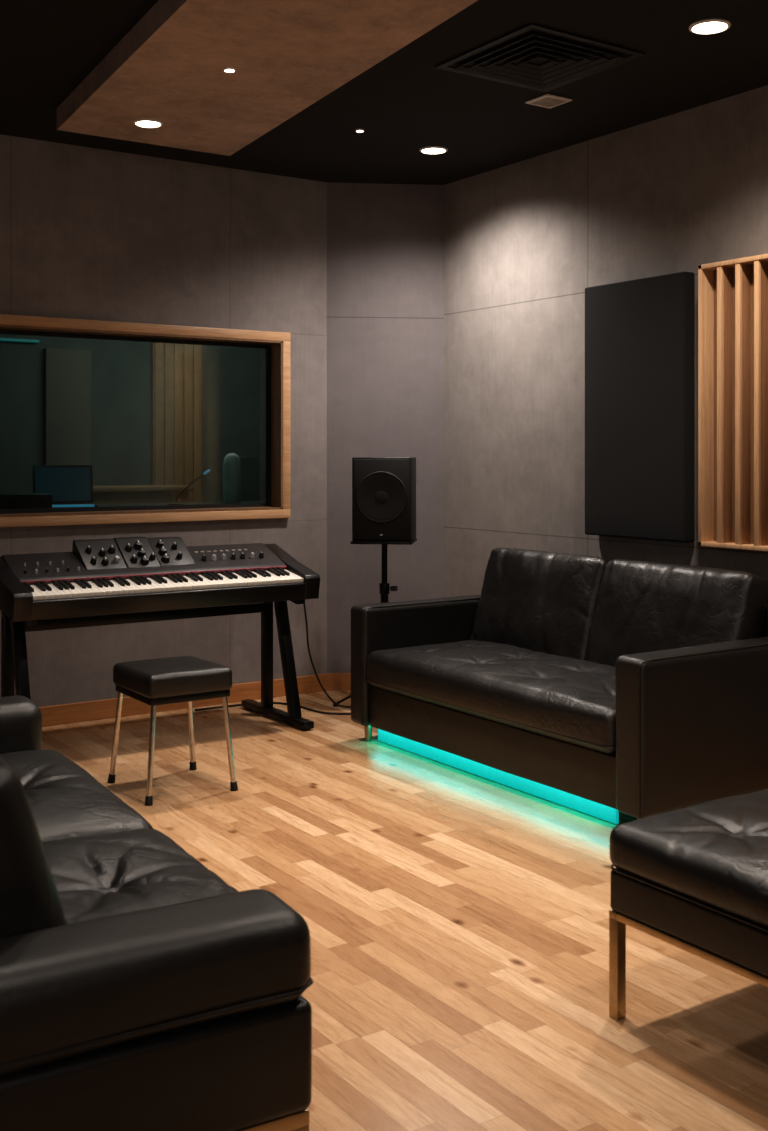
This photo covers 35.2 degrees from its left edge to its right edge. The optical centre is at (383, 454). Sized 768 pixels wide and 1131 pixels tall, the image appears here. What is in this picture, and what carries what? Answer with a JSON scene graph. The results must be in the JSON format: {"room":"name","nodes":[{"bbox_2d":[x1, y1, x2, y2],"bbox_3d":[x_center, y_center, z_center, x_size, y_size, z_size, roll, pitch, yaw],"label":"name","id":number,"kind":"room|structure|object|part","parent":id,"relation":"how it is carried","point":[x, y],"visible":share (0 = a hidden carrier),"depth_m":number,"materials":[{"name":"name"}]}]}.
{"room":"studio","nodes":[
{"label":"studio","id":0,"kind":"room"},
{"bbox_2d":[0,334,265,501],"bbox_3d":[-2.848,0.030,8.513,6.000,2.700,0.100,0,0,-34],"label":"wall","id":1,"kind":"structure","parent":0,"point":[233,379],"depth_m":9.08,"materials":[{"name":"grey paint"}]},
{"bbox_2d":[0,338,38,342],"bbox_3d":[-3.018,-0.815,8.319,1.300,0.020,0.028,0,0,-34],"label":"light strip","id":2,"kind":"object","parent":1,"relation":"attached to","point":[1,339],"visible":1,"depth_m":8.59,"materials":[{"name":"teal plastic"}]},
{"bbox_2d":[44,348,90,464],"bbox_3d":[-2.298,0.305,8.790,0.340,2.150,0.050,0,0,-34],"label":"acoustic panel","id":3,"kind":"object","parent":1,"relation":"attached to","point":[67,372],"visible":0.44,"depth_m":8.76,"materials":[{"name":"grey fabric"}]},
{"bbox_2d":[152,342,200,501],"bbox_3d":[-1.587,0.130,9.273,0.400,2.500,0.045,0,0,-34],"label":"panel","id":4,"kind":"object","parent":1,"relation":"attached to","point":[176,368],"visible":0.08,"depth_m":9.24,"materials":[{"name":"brown wood"}]},
{"bbox_2d":[0,134,326,706],"bbox_3d":[-2.552,-0.110,5.679,5.320,2.980,0.130,0,0,-34],"label":"wall","id":5,"kind":"structure","parent":0,"point":[87,233],"depth_m":6.56,"materials":[{"name":"grey paint"}]},
{"bbox_2d":[0,314,290,526],"bbox_3d":[-1.441,-0.170,6.410,2.080,1.060,0.160,0,0,-34],"label":"window","id":6,"kind":"structure","parent":5,"relation":"in","point":[277,345],"depth_m":6.63,"materials":[{"name":"brown wood"}]},
{"bbox_2d":[39,673,326,726],"bbox_3d":[-2.526,1.330,5.609,5.285,0.100,0.016,0,0,-34],"label":"baseboard","id":7,"kind":"structure","parent":5,"relation":"attached to","point":[106,708],"depth_m":6.42,"materials":[{"name":"brown wood"}]},
{"bbox_2d":[0,0,767,184],"bbox_3d":[-0.174,-1.650,2.717,6.150,0.100,7.700,0,0,-34],"label":"ceiling","id":8,"kind":"structure","parent":0,"point":[403,104],"depth_m":5.31,"materials":[{"name":"black paint"}]},
{"bbox_2d":[57,0,477,155],"bbox_3d":[-0.121,-1.550,3.935,0.879,0.100,4.366,0,0,-28],"label":"ceiling panel","id":9,"kind":"object","parent":8,"relation":"attached to","point":[286,56],"visible":1,"depth_m":4.64,"materials":[{"name":"brown wood"}]},
{"bbox_2d":[133,119,162,127],"bbox_3d":[-1.064,-1.496,5.458,0.132,0.008,0.132,0,0,-34],"label":"recessed light","id":10,"kind":"object","parent":9,"relation":"attached to","point":[146,123],"visible":1,"depth_m":5.46,"materials":[{"name":"white glass"}]},
{"bbox_2d":[223,67,235,72],"bbox_3d":[-0.600,-1.496,4.698,0.048,0.008,0.048,0,0,-34],"label":"spotlight","id":11,"kind":"object","parent":9,"relation":"attached to","point":[226,69],"visible":1,"depth_m":4.69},
{"bbox_2d":[419,146,447,153],"bbox_3d":[0.260,-1.596,6.339,0.148,0.008,0.148,0,0,-34],"label":"recessed light","id":12,"kind":"object","parent":8,"relation":"in","point":[431,149],"visible":1,"depth_m":6.34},
{"bbox_2d":[435,23,645,91],"bbox_3d":[0.625,-1.590,4.885,0.600,0.020,0.600,0,0,-34],"label":"ceiling vent","id":13,"kind":"object","parent":8,"relation":"in","point":[532,56],"visible":1,"depth_m":4.85,"materials":[{"name":"metal"}]},
{"bbox_2d":[525,94,571,108],"bbox_3d":[0.741,-1.594,5.446,0.150,0.012,0.150,0,0,-34],"label":"ceiling plate","id":14,"kind":"object","parent":8,"relation":"attached to","point":[549,101],"visible":1,"depth_m":5.44,"materials":[{"name":"brown metal"}]},
{"bbox_2d":[532,97,564,106],"bbox_3d":[0.741,-1.595,5.446,0.124,0.009,0.124,0,0,-34],"label":"grille","id":15,"kind":"object","parent":14,"relation":"attached to","point":[539,101],"depth_m":5.44,"materials":[{"name":"brown metal"}]},
{"bbox_2d":[689,19,730,33],"bbox_3d":[1.215,-1.596,4.511,0.152,0.008,0.152,0,0,-34],"label":"recessed light","id":16,"kind":"object","parent":8,"relation":"in","point":[708,26],"visible":1,"depth_m":4.50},
{"bbox_2d":[327,182,443,672],"bbox_3d":[0.043,-0.110,7.188,0.764,2.980,0.149,0,0,-3],"label":"wall","id":17,"kind":"structure","parent":0,"point":[385,242],"depth_m":7.13,"materials":[{"name":"grey paint"}]},
{"bbox_2d":[327,673,350,690],"bbox_3d":[0.011,1.330,7.122,0.691,0.100,0.017,0,0,-6],"label":"baseboard","id":18,"kind":"structure","parent":17,"relation":"attached to","point":[335,681],"depth_m":7.09,"materials":[{"name":"brown wood"}]},
{"bbox_2d":[42,690,767,1130],"bbox_3d":[-0.188,1.430,2.738,6.150,0.100,7.750,0,0,-34],"label":"floor","id":19,"kind":"structure","parent":0,"point":[457,920],"depth_m":3.47,"materials":[{"name":"brown wood"}]},
{"bbox_2d":[0,695,312,1130],"bbox_3d":[-1.002,0.958,2.864,0.972,0.844,2.123,0,0,-30],"label":"sofa","id":20,"kind":"object","parent":19,"relation":"on","point":[141,990],"visible":1,"depth_m":2.09,"materials":[{"name":"black leather"}]},
{"bbox_3d":[-1.490,0.883,3.683,0.868,0.211,0.217,0,0,-30],"label":"arm","id":21,"kind":"part","parent":20,"relation":"part of","materials":[{"name":"black leather"}]},
{"bbox_2d":[0,756,66,938],"bbox_3d":[-0.853,0.784,2.421,0.315,0.496,0.785,0,0,-30],"label":"cushion","id":22,"kind":"object","parent":20,"relation":"on","point":[29,898],"depth_m":2.11,"materials":[{"name":"black leather"}]},
{"bbox_2d":[0,750,152,841],"bbox_3d":[-1.038,0.985,3.290,0.609,0.190,0.927,0,0,-30],"label":"seat cushion","id":23,"kind":"object","parent":20,"relation":"on","point":[66,801],"depth_m":3.15,"materials":[{"name":"black leather"}]},
{"bbox_2d":[42,828,238,923],"bbox_3d":[-0.616,0.986,2.558,0.609,0.188,0.787,0,0,-30],"label":"seat cushion","id":24,"kind":"object","parent":20,"relation":"on","point":[113,871],"depth_m":2.62,"materials":[{"name":"black leather"}]},
{"bbox_3d":[-0.538,0.901,2.031,0.866,0.174,0.217,0,0,-30],"label":"arm","id":25,"kind":"part","parent":20,"relation":"part of","materials":[{"name":"black leather"}]},
{"bbox_3d":[-1.016,1.194,2.861,0.845,0.028,2.065,0,0,-30],"label":"frame rail","id":26,"kind":"part","parent":20,"relation":"part of","materials":[{"name":"brown wood"}]},
{"bbox_3d":[-0.161,1.294,2.185,0.040,0.173,0.040,0,0,-30],"label":"leg","id":27,"kind":"part","parent":20,"relation":"part of","materials":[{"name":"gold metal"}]},
{"bbox_2d":[1,599,313,730],"bbox_3d":[-1.132,1.016,5.943,1.430,0.729,0.680,0,0,-34],"label":"keyboard stand","id":28,"kind":"object","parent":19,"relation":"on","point":[14,662],"visible":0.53,"depth_m":6.12,"materials":[{"name":"black metal"}]},
{"bbox_3d":[-1.756,1.030,5.643,0.050,0.620,0.050,0,0,-34],"label":"post","id":29,"kind":"part","parent":28,"relation":"part of","materials":[{"name":"black metal"}]},
{"bbox_3d":[-1.633,1.045,5.461,0.050,0.602,0.211,0,0,-34],"label":"leg","id":30,"kind":"part","parent":28,"relation":"part of","materials":[{"name":"black metal"}]},
{"bbox_3d":[-1.666,0.703,5.510,0.050,0.104,0.405,0,0,-34],"label":"support arm","id":31,"kind":"part","parent":28,"relation":"part of","materials":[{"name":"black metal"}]},
{"bbox_2d":[0,536,319,621],"bbox_3d":[-1.099,0.566,5.867,1.544,0.318,0.498,0,0,-34],"label":"keyboard","id":32,"kind":"object","parent":28,"relation":"on","point":[118,575],"visible":1,"depth_m":5.77,"materials":[{"name":"black plastic"}]},
{"bbox_3d":[-1.414,0.453,5.789,0.030,0.036,0.035,0,10,-34],"label":"knob","id":33,"kind":"part","parent":32,"relation":"part of","materials":[{"name":"black plastic"}]},
{"bbox_3d":[-1.378,0.500,5.736,0.030,0.036,0.035,0,10,-34],"label":"knob","id":34,"kind":"part","parent":32,"relation":"part of","materials":[{"name":"black plastic"}]},
{"bbox_3d":[-1.353,0.468,5.806,0.034,0.038,0.039,0,10,-34],"label":"knob","id":35,"kind":"part","parent":32,"relation":"part of","materials":[{"name":"black plastic"}]},
{"bbox_3d":[-1.328,0.506,5.760,0.034,0.038,0.039,0,10,-34],"label":"knob","id":36,"kind":"part","parent":32,"relation":"part of","materials":[{"name":"black plastic"}]},
{"bbox_3d":[-1.317,0.456,5.850,0.037,0.039,0.041,0,10,-34],"label":"knob","id":37,"kind":"part","parent":32,"relation":"part of","materials":[{"name":"black plastic"}]},
{"bbox_3d":[-1.283,0.500,5.800,0.030,0.036,0.035,0,10,-34],"label":"knob","id":38,"kind":"part","parent":32,"relation":"part of","materials":[{"name":"silver metal"}]},
{"bbox_3d":[-1.246,0.451,5.898,0.037,0.039,0.041,0,10,-34],"label":"knob","id":39,"kind":"part","parent":32,"relation":"part of","materials":[{"name":"black plastic"}]},
{"bbox_3d":[-1.208,0.502,5.841,0.037,0.039,0.041,0,10,-34],"label":"knob","id":40,"kind":"part","parent":32,"relation":"part of","materials":[{"name":"black plastic"}]},
{"bbox_3d":[-1.208,0.443,5.939,0.044,0.041,0.046,0,10,-34],"label":"knob","id":41,"kind":"part","parent":32,"relation":"part of","materials":[{"name":"black plastic"}]},
{"bbox_3d":[-1.181,0.478,5.899,0.044,0.041,0.046,0,10,-34],"label":"knob","id":42,"kind":"part","parent":32,"relation":"part of","materials":[{"name":"black plastic"}]},
{"bbox_3d":[-1.147,0.541,5.939,1.380,0.102,0.275,0,10,-34],"label":"control panel","id":43,"kind":"part","parent":32,"relation":"part of","materials":[{"name":"black plastic"}]},
{"bbox_3d":[-1.160,0.511,5.860,0.044,0.041,0.046,0,10,-34],"label":"knob","id":44,"kind":"part","parent":32,"relation":"part of","materials":[{"name":"black plastic"}]},
{"bbox_3d":[-1.129,0.496,5.904,0.030,0.036,0.035,0,10,-34],"label":"knob","id":45,"kind":"part","parent":32,"relation":"part of","materials":[{"name":"black plastic"}]},
{"bbox_3d":[-1.113,0.443,6.014,0.039,0.039,0.042,0,10,-34],"label":"knob","id":46,"kind":"part","parent":32,"relation":"part of","materials":[{"name":"black plastic"}]},
{"bbox_3d":[-1.093,0.475,5.974,0.044,0.041,0.046,0,10,-34],"label":"knob","id":47,"kind":"part","parent":32,"relation":"part of","materials":[{"name":"black plastic"}]},
{"bbox_3d":[-1.072,0.507,5.934,0.044,0.041,0.046,0,10,-34],"label":"knob","id":48,"kind":"part","parent":32,"relation":"part of","materials":[{"name":"black plastic"}]},
{"bbox_3d":[-1.046,0.454,6.039,0.030,0.036,0.035,0,10,-34],"label":"knob","id":49,"kind":"part","parent":32,"relation":"part of","materials":[{"name":"black plastic"}]},
{"bbox_3d":[-1.012,0.498,5.989,0.030,0.036,0.035,0,10,-34],"label":"knob","id":50,"kind":"part","parent":32,"relation":"part of","materials":[{"name":"black plastic"}]},
{"bbox_3d":[-0.901,0.516,6.057,0.028,0.030,0.029,0,10,-34],"label":"knob","id":51,"kind":"part","parent":32,"relation":"part of","materials":[{"name":"black plastic"}]},
{"bbox_3d":[-0.767,0.516,6.148,0.028,0.030,0.029,0,10,-34],"label":"knob","id":52,"kind":"part","parent":32,"relation":"part of","materials":[{"name":"black plastic"}]},
{"bbox_3d":[-0.678,0.516,6.208,0.028,0.030,0.029,0,10,-34],"label":"knob","id":53,"kind":"part","parent":32,"relation":"part of","materials":[{"name":"silver metal"}]},
{"bbox_2d":[303,604,350,707],"bbox_3d":[-0.267,1.003,6.591,0.169,0.757,0.630,0,0,39],"label":"cable","id":54,"kind":"object","parent":32,"relation":"hanging from","point":[311,660],"visible":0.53,"depth_m":6.49,"materials":[{"name":"black rubber"}]},
{"bbox_3d":[-0.620,1.030,6.409,0.050,0.620,0.050,0,0,-34],"label":"post","id":55,"kind":"part","parent":28,"relation":"part of","materials":[{"name":"black metal"}]},
{"bbox_3d":[-0.497,1.045,6.227,0.050,0.602,0.211,0,0,-34],"label":"leg","id":56,"kind":"part","parent":28,"relation":"part of","materials":[{"name":"black metal"}]},
{"bbox_3d":[-0.531,0.703,6.276,0.050,0.104,0.405,0,0,-34],"label":"support arm","id":57,"kind":"part","parent":28,"relation":"part of","materials":[{"name":"black metal"}]},
{"bbox_2d":[108,656,237,805],"bbox_3d":[-0.883,1.124,5.037,0.408,0.516,0.428,0,0,-34],"label":"stool","id":58,"kind":"object","parent":19,"relation":"on","point":[170,680],"visible":1,"depth_m":4.92,"materials":[{"name":"black leather"}]},
{"bbox_3d":[-1.127,1.167,5.095,0.060,0.357,0.022,0,0,4],"label":"leg","id":59,"kind":"part","parent":58,"relation":"part of","materials":[{"name":"silver metal"}]},
{"bbox_3d":[-0.921,1.167,4.790,0.022,0.357,0.060,0,0,18],"label":"leg","id":60,"kind":"part","parent":58,"relation":"part of","materials":[{"name":"silver metal"}]},
{"bbox_3d":[-0.883,0.918,5.037,0.380,0.104,0.405,0,0,-34],"label":"seat","id":61,"kind":"part","parent":58,"relation":"part of","materials":[{"name":"black leather"}]},
{"bbox_3d":[-0.883,0.981,5.037,0.350,0.028,0.380,0,0,-34],"label":"seat frame","id":62,"kind":"part","parent":58,"relation":"part of","materials":[{"name":"black metal"}]},
{"bbox_3d":[-0.845,1.167,5.285,0.022,0.357,0.060,0,0,18],"label":"leg","id":63,"kind":"part","parent":58,"relation":"part of","materials":[{"name":"silver metal"}]},
{"bbox_3d":[-0.639,1.167,4.980,0.060,0.357,0.022,0,0,4],"label":"leg","id":64,"kind":"part","parent":58,"relation":"part of","materials":[{"name":"silver metal"}]},
{"bbox_2d":[195,702,350,714],"bbox_3d":[-0.564,1.374,6.580,0.891,0.011,0.247,0,0,7],"label":"cable","id":65,"kind":"object","parent":19,"relation":"on","point":[207,708],"visible":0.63,"depth_m":6.54,"materials":[{"name":"black rubber"}]},
{"bbox_2d":[333,538,416,706],"bbox_3d":[-0.056,0.922,6.622,0.449,0.916,0.496,0,0,7],"label":"speaker stand","id":66,"kind":"object","parent":19,"relation":"on","point":[385,588],"visible":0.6,"depth_m":6.59,"materials":[{"name":"black metal"}]},
{"bbox_3d":[-0.131,1.294,6.626,0.273,0.155,0.022,0,0,6],"label":"leg","id":67,"kind":"part","parent":66,"relation":"part of","materials":[{"name":"black metal"}]},
{"bbox_2d":[352,457,415,540],"bbox_3d":[0.003,0.237,6.616,0.320,0.450,0.293,0,0,7],"label":"loudspeaker","id":68,"kind":"object","parent":66,"relation":"on","point":[383,488],"visible":1,"depth_m":6.48,"materials":[{"name":"black plastic"}]},
{"bbox_3d":[0.003,0.471,6.612,0.330,0.014,0.300,0,0,7],"label":"plate","id":69,"kind":"part","parent":66,"relation":"part of","materials":[{"name":"black metal"}]},
{"bbox_3d":[0.054,0.730,6.608,0.039,0.028,0.028,0,0,6],"label":"knob","id":70,"kind":"part","parent":66,"relation":"part of","materials":[{"name":"black plastic"}]},
{"bbox_2d":[351,548,767,823],"bbox_3d":[0.770,0.923,5.330,1.001,0.914,1.938,0,0,-34],"label":"sofa","id":71,"kind":"object","parent":19,"relation":"on","point":[602,688],"visible":0.99,"depth_m":4.97,"materials":[{"name":"black leather"}]},
{"bbox_3d":[-0.076,1.335,5.835,0.040,0.090,0.040,0,0,-34],"label":"leg","id":72,"kind":"part","parent":71,"relation":"part of","materials":[{"name":"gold metal"}]},
{"bbox_3d":[0.266,1.011,6.075,0.967,0.572,0.139,0,0,-34],"label":"arm","id":73,"kind":"part","parent":71,"relation":"part of","materials":[{"name":"black leather"}]},
{"bbox_2d":[367,640,615,753],"bbox_3d":[0.655,1.001,5.261,0.732,0.194,1.653,0,0,-34],"label":"seat cushion","id":74,"kind":"object","parent":71,"relation":"on","point":[563,697],"depth_m":5.10,"materials":[{"name":"black leather"}]},
{"bbox_2d":[469,548,610,659],"bbox_3d":[0.765,0.741,5.831,0.305,0.550,0.833,0,0,-34],"label":"cushion","id":75,"kind":"object","parent":71,"relation":"on","point":[542,602],"depth_m":5.72,"materials":[{"name":"black leather"}]},
{"bbox_2d":[586,559,767,666],"bbox_3d":[1.224,0.742,5.150,0.308,0.549,0.831,0,0,-34],"label":"cushion","id":76,"kind":"object","parent":71,"relation":"on","point":[633,606],"depth_m":5.07,"materials":[{"name":"black leather"}]},
{"bbox_3d":[1.269,1.010,4.590,0.966,0.572,0.153,0,0,-34],"label":"arm","id":77,"kind":"part","parent":71,"relation":"part of","materials":[{"name":"black leather"}]},
{"bbox_3d":[1.132,0.948,5.582,0.120,0.695,1.850,0,0,-34],"label":"frame","id":78,"kind":"part","parent":71,"relation":"part of","materials":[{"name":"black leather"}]},
{"bbox_2d":[609,789,767,1019],"bbox_3d":[1.158,1.132,2.782,0.830,0.495,1.019,0,0,-34],"label":"ottoman","id":79,"kind":"object","parent":19,"relation":"on","point":[693,879],"visible":1,"depth_m":2.81,"materials":[{"name":"black leather"}]},
{"bbox_3d":[0.573,1.257,2.968,0.030,0.246,0.030,0,0,-34],"label":"leg","id":80,"kind":"part","parent":79,"relation":"part of","materials":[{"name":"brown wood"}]},
{"bbox_3d":[1.157,1.127,2.783,0.790,0.018,0.990,0,0,-34],"label":"frame rail","id":81,"kind":"part","parent":79,"relation":"part of","materials":[{"name":"brown wood"}]},
{"bbox_2d":[610,789,767,927],"bbox_3d":[1.158,0.951,2.782,0.830,0.133,1.019,0,0,-34],"label":"cushion","id":82,"kind":"object","parent":79,"relation":"on","point":[710,858],"depth_m":2.81,"materials":[{"name":"black leather"}]},
{"bbox_2d":[444,85,767,597],"bbox_3d":[2.426,-0.110,4.200,0.120,2.980,7.250,0,0,-34],"label":"wall","id":83,"kind":"structure","parent":0,"point":[524,241],"depth_m":6.36,"materials":[{"name":"grey paint"}]},
{"bbox_2d":[585,272,694,541],"bbox_3d":[1.220,-0.220,5.805,0.082,1.236,0.660,0,0,-34],"label":"acoustic panel","id":84,"kind":"object","parent":83,"relation":"attached to","point":[640,333],"visible":1,"depth_m":5.74,"materials":[{"name":"black fabric"}]},
{"bbox_2d":[698,254,767,551],"bbox_3d":[1.630,-0.220,5.153,0.130,1.250,0.640,0,0,-34],"label":"acoustic panel","id":85,"kind":"object","parent":83,"relation":"in","point":[732,294],"visible":1,"depth_m":5.28,"materials":[{"name":"brown wood"}]},
{"bbox_3d":[-2.190,1.430,7.539,6.000,0.100,2.450,0,0,-34],"label":"floor","id":86,"kind":"structure","parent":0,"visible":0},
{"bbox_2d":[93,485,193,503],"bbox_3d":[-1.903,0.802,8.722,0.960,1.155,0.450,0,0,-34],"label":"base cabinet","id":87,"kind":"object","parent":86,"relation":"on","point":[114,494],"visible":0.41,"depth_m":8.61,"materials":[{"name":"brown wood"}]},
{"bbox_2d":[93,485,193,492],"bbox_3d":[-1.903,0.242,8.722,0.960,0.035,0.450,0,0,-34],"label":"countertop","id":88,"kind":"structure","parent":87,"relation":"on","point":[114,488],"depth_m":8.64,"materials":[{"name":"brown wood"}]},
{"bbox_2d":[97,500,265,506],"bbox_3d":[-1.453,0.840,7.162,2.400,1.080,0.700,0,0,-34],"label":"console desk","id":89,"kind":"object","parent":86,"relation":"on","point":[252,501],"visible":0.02,"depth_m":7.48,"materials":[{"name":"black plastic"}]},
{"bbox_2d":[0,493,51,508],"bbox_3d":[-1.952,0.255,6.515,0.290,0.090,0.175,0,0,-34],"label":"audio interface","id":90,"kind":"object","parent":89,"relation":"on","point":[23,500],"visible":0.94,"depth_m":6.46,"materials":[{"name":"black plastic"}]},
{"bbox_2d":[32,465,97,507],"bbox_3d":[-1.833,0.180,6.943,0.340,0.240,0.305,0,0,-20],"label":"laptop","id":91,"kind":"object","parent":89,"relation":"on","point":[70,486],"visible":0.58,"depth_m":7.05,"materials":[{"name":"black plastic"}]},
{"bbox_2d":[52,504,93,506],"bbox_3d":[-1.785,0.287,6.809,0.300,0.014,0.021,0,0,-20],"label":"light","id":92,"kind":"object","parent":91,"relation":"on","point":[80,505],"depth_m":6.82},
{"bbox_2d":[167,469,209,504],"bbox_3d":[-1.160,0.192,7.203,0.273,0.216,0.100,0,0,-34],"label":"desk microphone","id":93,"kind":"object","parent":89,"relation":"on","point":[208,470],"visible":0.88,"depth_m":7.18,"materials":[{"name":"black metal"}]},
{"bbox_2d":[223,453,240,502],"bbox_3d":[-0.951,0.144,7.561,0.112,0.312,0.112,0,0,-34],"label":"canister","id":94,"kind":"object","parent":89,"relation":"on","point":[231,463],"visible":0.98,"depth_m":7.51,"materials":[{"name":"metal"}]}
]}

